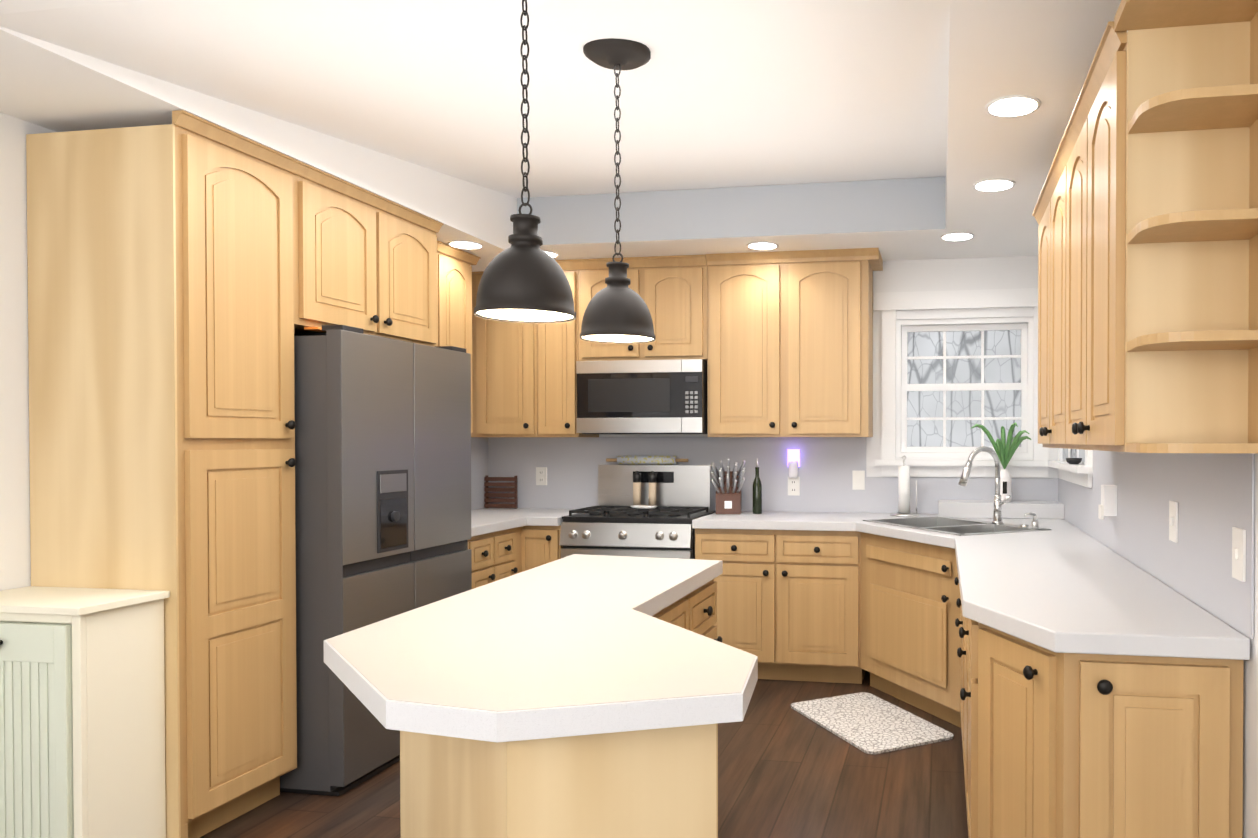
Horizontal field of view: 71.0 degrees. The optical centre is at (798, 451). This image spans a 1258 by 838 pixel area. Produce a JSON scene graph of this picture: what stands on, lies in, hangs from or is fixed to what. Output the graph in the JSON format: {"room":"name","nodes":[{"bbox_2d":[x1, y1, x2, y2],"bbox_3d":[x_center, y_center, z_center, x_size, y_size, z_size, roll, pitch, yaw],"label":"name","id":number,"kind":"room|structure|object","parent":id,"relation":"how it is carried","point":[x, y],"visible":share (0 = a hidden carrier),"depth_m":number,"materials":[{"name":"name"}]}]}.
{"room":"kitchen","nodes":[
{"label":"kitchen","id":0,"kind":"room"},
{"bbox_2d":[0,112,482,590],"bbox_3d":[-2.704,-0.147,2.279,0.120,2.950,7.240,0,1,10],"label":"wall","id":1,"kind":"structure","parent":0,"point":[14,476],"depth_m":2.80,"materials":[{"name":"white paint"}]},
{"bbox_2d":[306,164,445,346],"bbox_3d":[-2.098,-0.793,3.757,0.575,0.607,0.930,0,1,10],"label":"upper cabinet","id":2,"kind":"object","parent":1,"relation":"attached to","point":[375,264],"depth_m":3.67,"materials":[{"name":"brown wood"}]},
{"bbox_2d":[446,244,477,439],"bbox_3d":[-2.076,-0.593,4.585,0.345,1.027,0.695,0,1,10],"label":"upper cabinet","id":3,"kind":"object","parent":1,"relation":"attached to","point":[461,283],"depth_m":4.81,"materials":[{"name":"brown wood"}]},
{"bbox_2d":[0,0,1127,271],"bbox_3d":[-0.835,-1.349,1.952,3.910,0.540,7.240,0,1,10],"label":"ceiling","id":4,"kind":"structure","parent":0,"point":[726,93],"depth_m":2.79,"materials":[{"name":"white paint"}]},
{"bbox_2d":[447,241,482,248],"bbox_3d":[-1.785,-1.105,4.609,0.180,0.006,0.180,0,1,10],"label":"recessed light","id":5,"kind":"object","parent":4,"relation":"in","point":[466,244],"visible":1,"depth_m":4.59,"materials":[{"name":"white"}]},
{"bbox_2d":[474,0,575,322],"bbox_3d":[-0.599,-0.686,1.885,0.214,0.780,0.214,0,1,10],"label":"pendant light","id":6,"kind":"object","parent":4,"relation":"hanging from","point":[524,279],"visible":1,"depth_m":1.84,"materials":[{"name":"black metal"}]},
{"bbox_2d":[545,251,558,257],"bbox_3d":[-1.505,-1.161,5.068,0.180,0.006,0.180,0,1,10],"label":"recessed light","id":7,"kind":"object","parent":4,"relation":"in","point":[552,254],"visible":0.4,"depth_m":5.06,"materials":[{"name":"white"}]},
{"bbox_2d":[580,38,655,343],"bbox_3d":[-0.521,-0.736,2.475,0.214,0.828,0.214,0,1,10],"label":"pendant light","id":8,"kind":"object","parent":4,"relation":"hanging from","point":[617,311],"visible":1,"depth_m":2.43,"materials":[{"name":"black metal"}]},
{"bbox_2d":[747,242,777,249],"bbox_3d":[-0.203,-1.158,4.850,0.180,0.006,0.180,0,1,10],"label":"recessed light","id":9,"kind":"object","parent":4,"relation":"in","point":[762,245],"visible":1,"depth_m":4.83,"materials":[{"name":"white plastic"}]},
{"bbox_2d":[941,232,973,240],"bbox_3d":[0.856,-1.155,4.632,0.180,0.006,0.180,0,1,10],"label":"recessed light","id":10,"kind":"object","parent":4,"relation":"in","point":[957,236],"visible":1,"depth_m":4.62,"materials":[{"name":"white"}]},
{"bbox_2d":[973,178,1015,191],"bbox_3d":[0.842,-1.145,3.702,0.180,0.006,0.180,0,1,10],"label":"recessed light","id":11,"kind":"object","parent":4,"relation":"in","point":[994,185],"visible":1,"depth_m":3.70,"materials":[{"name":"white plastic"}]},
{"bbox_2d":[985,95,1040,117],"bbox_3d":[0.706,-1.135,2.832,0.180,0.006,0.180,0,1,10],"label":"recessed light","id":12,"kind":"object","parent":4,"relation":"in","point":[1013,106],"visible":1,"depth_m":2.82,"materials":[{"name":"white"}]},
{"bbox_2d":[200,671,967,837],"bbox_3d":[-0.835,1.361,1.984,3.910,0.060,7.240,0,1,10],"label":"floor","id":13,"kind":"structure","parent":0,"point":[785,770],"depth_m":3.33,"materials":[{"name":"brown wood"}]},
{"bbox_2d":[0,586,169,837],"bbox_3d":[-2.307,0.885,2.650,0.536,0.873,0.320,0,1,10],"label":"base cabinet","id":14,"kind":"object","parent":13,"relation":"on","point":[82,717],"visible":1,"depth_m":2.53,"materials":[{"name":"beige paint"}]},
{"bbox_2d":[26,110,305,837],"bbox_3d":[-2.217,0.114,3.053,0.575,2.405,0.518,0,1,10],"label":"tall cabinet","id":15,"kind":"object","parent":13,"relation":"on","point":[191,276],"depth_m":2.82,"materials":[{"name":"brown wood"}]},
{"bbox_2d":[280,325,471,795],"bbox_3d":[-2.000,0.412,3.750,0.755,1.794,0.903,0,1,10],"label":"fridge","id":16,"kind":"object","parent":13,"relation":"on","point":[383,477],"visible":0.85,"depth_m":3.37,"materials":[{"name":"grey metal"}]},
{"bbox_2d":[468,544,477,587],"bbox_3d":[-1.996,0.870,4.386,0.575,0.862,0.306,0,1,10],"label":"base cabinet","id":17,"kind":"object","parent":13,"relation":"on","point":[474,547],"depth_m":4.48,"materials":[{"name":"brown wood"}]},
{"bbox_2d":[478,540,501,583],"bbox_3d":[-1.959,0.868,4.607,0.575,0.862,0.347,0,1,10],"label":"base cabinet","id":18,"kind":"object","parent":13,"relation":"on","point":[489,555],"depth_m":4.63,"materials":[{"name":"brown wood"}]},
{"bbox_2d":[502,536,513,575],"bbox_3d":[-1.923,0.865,4.821,0.575,0.862,0.290,0,1,10],"label":"base cabinet","id":19,"kind":"object","parent":13,"relation":"on","point":[508,544],"depth_m":4.83,"materials":[{"name":"brown wood"}]},
{"bbox_2d":[526,524,562,567],"bbox_3d":[-1.466,0.860,5.310,0.265,0.862,0.615,0,1,10],"label":"base cabinet","id":20,"kind":"object","parent":13,"relation":"on","point":[544,547],"depth_m":5.00,"materials":[{"name":"brown wood"}]},
{"bbox_2d":[468,508,587,543],"bbox_3d":[-1.792,0.407,4.936,0.788,0.049,1.450,0,1,10],"label":"countertop","id":21,"kind":"structure","parent":20,"relation":"on","point":[487,524],"depth_m":4.97,"materials":[{"name":"white stone"}]},
{"bbox_2d":[484,475,517,508],"bbox_3d":[-1.950,0.267,5.636,0.220,0.215,0.024,0,1,10],"label":"rack","id":22,"kind":"object","parent":21,"relation":"on","point":[487,495],"visible":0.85,"depth_m":5.62,"materials":[{"name":"brown wood"}]},
{"bbox_2d":[400,738,717,837],"bbox_3d":[-0.508,0.894,2.349,0.932,0.863,1.760,0,1,10],"label":"kitchen island","id":23,"kind":"object","parent":13,"relation":"on","point":[448,789],"depth_m":1.57,"materials":[{"name":"brown wood"}]},
{"bbox_2d":[324,554,757,757],"bbox_3d":[-0.503,0.439,2.353,1.080,0.048,1.880,0,1,10],"label":"island countertop","id":24,"kind":"structure","parent":23,"relation":"on","point":[610,654],"depth_m":1.72,"materials":[{"name":"white stone"}]},
{"bbox_2d":[560,464,715,558],"bbox_3d":[-0.945,0.682,5.185,0.782,1.185,0.676,0,1,10],"label":"range","id":25,"kind":"object","parent":13,"relation":"on","point":[613,522],"visible":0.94,"depth_m":4.99,"materials":[{"name":"silver metal"}]},
{"bbox_2d":[633,471,640,505],"bbox_3d":[-1.001,0.232,5.329,0.048,0.221,0.047,0,1,10],"label":"mill","id":26,"kind":"object","parent":25,"relation":"on","point":[637,488],"depth_m":5.31,"materials":[{"name":"beige"}]},
{"bbox_2d":[631,505,656,508],"bbox_3d":[-0.936,0.338,5.198,0.180,0.012,0.107,0,1,10],"label":"spoon rest","id":27,"kind":"object","parent":25,"relation":"on","point":[643,507],"visible":1,"depth_m":5.17,"materials":[{"name":"white ceramic"}]},
{"bbox_2d":[606,456,688,464],"bbox_3d":[-0.963,0.057,5.463,0.540,0.057,0.058,0,1,10],"label":"rolling pin","id":28,"kind":"object","parent":25,"relation":"on","point":[646,460],"visible":0.96,"depth_m":5.44,"materials":[{"name":"white wood"}]},
{"bbox_2d":[649,471,655,505],"bbox_3d":[-0.902,0.232,5.313,0.048,0.221,0.047,0,1,10],"label":"mill","id":29,"kind":"object","parent":25,"relation":"on","point":[652,476],"depth_m":5.29,"materials":[{"name":"beige"}]},
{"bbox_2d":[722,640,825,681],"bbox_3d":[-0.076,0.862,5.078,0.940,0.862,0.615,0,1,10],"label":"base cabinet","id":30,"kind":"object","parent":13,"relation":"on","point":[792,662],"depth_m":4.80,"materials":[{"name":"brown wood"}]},
{"bbox_2d":[791,692,953,753],"bbox_3d":[0.335,1.298,4.154,0.470,0.012,0.780,0,1,-27],"label":"mat","id":31,"kind":"object","parent":13,"relation":"on","point":[867,723],"visible":0.96,"depth_m":4.08,"materials":[{"name":"white fabric"}]},
{"bbox_2d":[958,652,961,731],"bbox_3d":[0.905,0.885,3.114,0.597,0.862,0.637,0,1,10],"label":"base cabinet","id":32,"kind":"object","parent":13,"relation":"on","point":[959,653],"depth_m":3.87,"materials":[{"name":"brown wood"}]},
{"bbox_2d":[826,508,1101,725],"bbox_3d":[0.848,0.843,4.568,1.201,0.912,1.315,0,1,10],"label":"base cabinet","id":33,"kind":"object","parent":13,"relation":"on","point":[926,679],"depth_m":4.44,"materials":[{"name":"brown wood"}]},
{"bbox_2d":[962,652,965,792],"bbox_3d":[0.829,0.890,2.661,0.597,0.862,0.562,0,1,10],"label":"base cabinet","id":34,"kind":"object","parent":13,"relation":"on","point":[963,653],"depth_m":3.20,"materials":[{"name":"brown wood"}]},
{"bbox_2d":[966,652,1243,837],"bbox_3d":[0.756,0.895,2.222,0.597,0.862,0.456,0,1,10],"label":"base cabinet","id":35,"kind":"object","parent":13,"relation":"on","point":[1057,746],"depth_m":2.00,"materials":[{"name":"brown wood"}]},
{"bbox_2d":[472,512,1253,659],"bbox_3d":[0.258,0.422,3.686,2.064,0.049,3.240,0,1,10],"label":"countertop","id":36,"kind":"structure","parent":35,"relation":"on","point":[783,580],"depth_m":4.04,"materials":[{"name":"white stone"}]},
{"bbox_2d":[711,459,744,513],"bbox_3d":[-0.414,0.211,5.250,0.230,0.336,0.297,0,1,10],"label":"knife block","id":37,"kind":"object","parent":36,"relation":"on","point":[728,485],"visible":1,"depth_m":5.18,"materials":[{"name":"brown wood"}]},
{"bbox_2d":[753,458,761,513],"bbox_3d":[-0.251,0.211,5.218,0.058,0.336,0.057,0,1,10],"label":"oil bottle","id":38,"kind":"object","parent":36,"relation":"on","point":[757,496],"visible":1,"depth_m":5.20,"materials":[{"name":"green glass"}]},
{"bbox_2d":[890,456,918,516],"bbox_3d":[0.626,0.203,5.092,0.170,0.355,0.170,0,1,10],"label":"paper towel holder","id":39,"kind":"object","parent":36,"relation":"on","point":[903,490],"visible":1,"depth_m":5.06,"materials":[{"name":"white paper"}]},
{"bbox_2d":[863,446,1050,535],"bbox_3d":[0.802,0.331,4.506,0.965,0.714,1.024,0,1,10],"label":"sink","id":40,"kind":"object","parent":36,"relation":"in","point":[996,518],"depth_m":4.54,"materials":[{"name":"silver metal"}]},
{"bbox_2d":[971,422,1030,501],"bbox_3d":[1.169,0.065,4.968,0.350,0.461,0.323,0,1,10],"label":"potted plant","id":41,"kind":"object","parent":36,"relation":"on","point":[1005,450],"visible":0.85,"depth_m":4.99,"materials":[{"name":"green plant"}]},
{"bbox_2d":[517,177,944,244],"bbox_3d":[-0.414,-1.296,4.676,2.390,0.269,0.006,0,1,10],"label":"soffit","id":42,"kind":"structure","parent":0,"point":[856,206],"depth_m":4.65,"materials":[{"name":"white paint"}]},
{"bbox_2d":[553,256,1057,513],"bbox_3d":[-0.245,-0.184,5.487,3.670,2.950,0.140,0,1,10],"label":"wall","id":43,"kind":"structure","parent":0,"point":[1019,272],"depth_m":5.22,"materials":[{"name":"white paint"}]},
{"bbox_2d":[478,260,545,439],"bbox_3d":[-1.807,-0.629,5.490,0.570,1.078,0.340,0,1,10],"label":"upper cabinet","id":44,"kind":"object","parent":43,"relation":"attached to","point":[511,355],"depth_m":5.32,"materials":[{"name":"brown wood"}]},
{"bbox_2d":[536,467,546,484],"bbox_3d":[-1.689,0.164,5.649,0.075,0.118,0.008,0,1,10],"label":"electrical outlet","id":45,"kind":"object","parent":43,"relation":"attached to","point":[541,475],"visible":1,"depth_m":5.65,"materials":[{"name":"white plastic"}]},
{"bbox_2d":[546,259,601,439],"bbox_3d":[-1.455,-0.628,5.431,0.269,1.078,0.340,0,1,10],"label":"upper cabinet","id":46,"kind":"object","parent":43,"relation":"attached to","point":[561,338],"depth_m":5.26,"materials":[{"name":"brown wood"}]},
{"bbox_2d":[578,254,705,360],"bbox_3d":[-0.920,-0.859,5.339,0.811,0.613,0.340,0,1,10],"label":"upper cabinet","id":47,"kind":"object","parent":43,"relation":"attached to","point":[673,288],"depth_m":5.15,"materials":[{"name":"brown wood"}]},
{"bbox_2d":[576,359,707,433],"bbox_3d":[-0.922,-0.326,5.315,0.784,0.439,0.389,0,1,10],"label":"microwave","id":48,"kind":"object","parent":47,"relation":"attached to","point":[642,397],"visible":0.98,"depth_m":5.12,"materials":[{"name":"silver metal"}]},
{"bbox_2d":[702,248,873,439],"bbox_3d":[-0.045,-0.639,5.195,0.960,1.105,0.340,0,1,10],"label":"upper cabinet","id":49,"kind":"object","parent":43,"relation":"attached to","point":[789,334],"depth_m":5.04,"materials":[{"name":"brown wood"}]},
{"bbox_2d":[788,477,799,495],"bbox_3d":[-0.030,0.217,5.372,0.075,0.118,0.008,0,1,10],"label":"electrical outlet","id":50,"kind":"object","parent":43,"relation":"attached to","point":[794,486],"visible":0.98,"depth_m":5.37,"materials":[{"name":"white plastic"}]},
{"bbox_2d":[787,449,799,477],"bbox_3d":[-0.033,0.077,5.355,0.080,0.180,0.035,0,1,10],"label":"air freshener","id":51,"kind":"object","parent":50,"relation":"attached to","point":[793,460],"visible":0.98,"depth_m":5.36,"materials":[{"name":"white plastic"}]},
{"bbox_2d":[852,471,864,489],"bbox_3d":[0.370,0.178,5.302,0.075,0.118,0.013,0,1,10],"label":"light switch","id":52,"kind":"object","parent":43,"relation":"attached to","point":[858,480],"visible":1,"depth_m":5.30,"materials":[{"name":"white plastic"}]},
{"bbox_2d":[873,288,1048,476],"bbox_3d":[1.010,-0.407,5.231,1.101,1.122,0.205,0,1,10],"label":"window","id":53,"kind":"structure","parent":43,"relation":"in","point":[896,387],"depth_m":5.22,"materials":[{"name":"white wood"}]},
{"bbox_2d":[1063,453,1257,837],"bbox_3d":[1.034,-0.140,1.653,0.120,2.950,7.240,0,1,10],"label":"wall","id":54,"kind":"structure","parent":0,"point":[1250,674],"depth_m":1.93,"materials":[{"name":"white paint"}]},
{"bbox_2d":[1034,152,1057,447],"bbox_3d":[1.057,-0.496,3.083,0.292,0.969,0.884,0,1,10],"label":"upper cabinet","id":55,"kind":"object","parent":54,"relation":"attached to","point":[1046,210],"depth_m":3.19,"materials":[{"name":"brown wood"}]},
{"bbox_2d":[1048,448,1092,487],"bbox_3d":[1.412,-0.358,4.503,0.073,1.040,1.120,0,1,10],"label":"window","id":56,"kind":"structure","parent":54,"relation":"in","point":[1080,474],"depth_m":4.29,"materials":[{"name":"white"}]},
{"bbox_2d":[1066,458,1081,463],"bbox_3d":[1.363,0.049,4.257,0.080,0.030,0.080,0,1,10],"label":"bowl","id":57,"kind":"object","parent":56,"relation":"on","point":[1073,460],"visible":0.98,"depth_m":4.23,"materials":[{"name":"black ceramic"}]},
{"bbox_2d":[1098,485,1116,519],"bbox_3d":[1.229,0.202,3.419,0.060,0.135,0.070,0,1,10],"label":"dispenser","id":58,"kind":"object","parent":54,"relation":"attached to","point":[1107,506],"visible":1,"depth_m":3.39,"materials":[{"name":"white plastic"}]},
{"bbox_2d":[1058,0,1257,459],"bbox_3d":[0.933,-0.488,2.345,0.292,0.969,0.899,0,1,10],"label":"upper cabinet","id":59,"kind":"object","parent":54,"relation":"attached to","point":[1158,150],"depth_m":1.91,"materials":[{"name":"brown wood"}]},
{"bbox_2d":[1114,0,1257,452],"bbox_3d":[0.837,-0.482,1.801,0.302,0.970,0.235,0,1,10],"label":"shelf","id":60,"kind":"object","parent":59,"relation":"attached to","point":[1186,164],"depth_m":1.90,"materials":[{"name":"brown wood"}]},
{"bbox_2d":[1169,501,1177,542],"bbox_3d":[1.107,0.208,2.547,0.013,0.118,0.075,0,1,10],"label":"light switch","id":61,"kind":"object","parent":54,"relation":"attached to","point":[1173,521],"visible":1,"depth_m":2.54,"materials":[{"name":"white plastic"}]},
{"bbox_2d":[1232,527,1245,581],"bbox_3d":[1.013,0.237,1.986,0.013,0.118,0.075,0,1,10],"label":"light switch","id":62,"kind":"object","parent":54,"relation":"attached to","point":[1239,554],"visible":0.93,"depth_m":1.97,"materials":[{"name":"white plastic"}]},
{"label":"outside","id":63,"kind":"structure","parent":0,"visible":0},
{"bbox_2d":[907,330,1020,446],"bbox_3d":[1.227,-0.471,6.494,7.000,4.500,0.020,0,1,10],"label":"window glass","id":64,"kind":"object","parent":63,"point":[962,433],"depth_m":6.48,"materials":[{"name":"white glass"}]}
]}

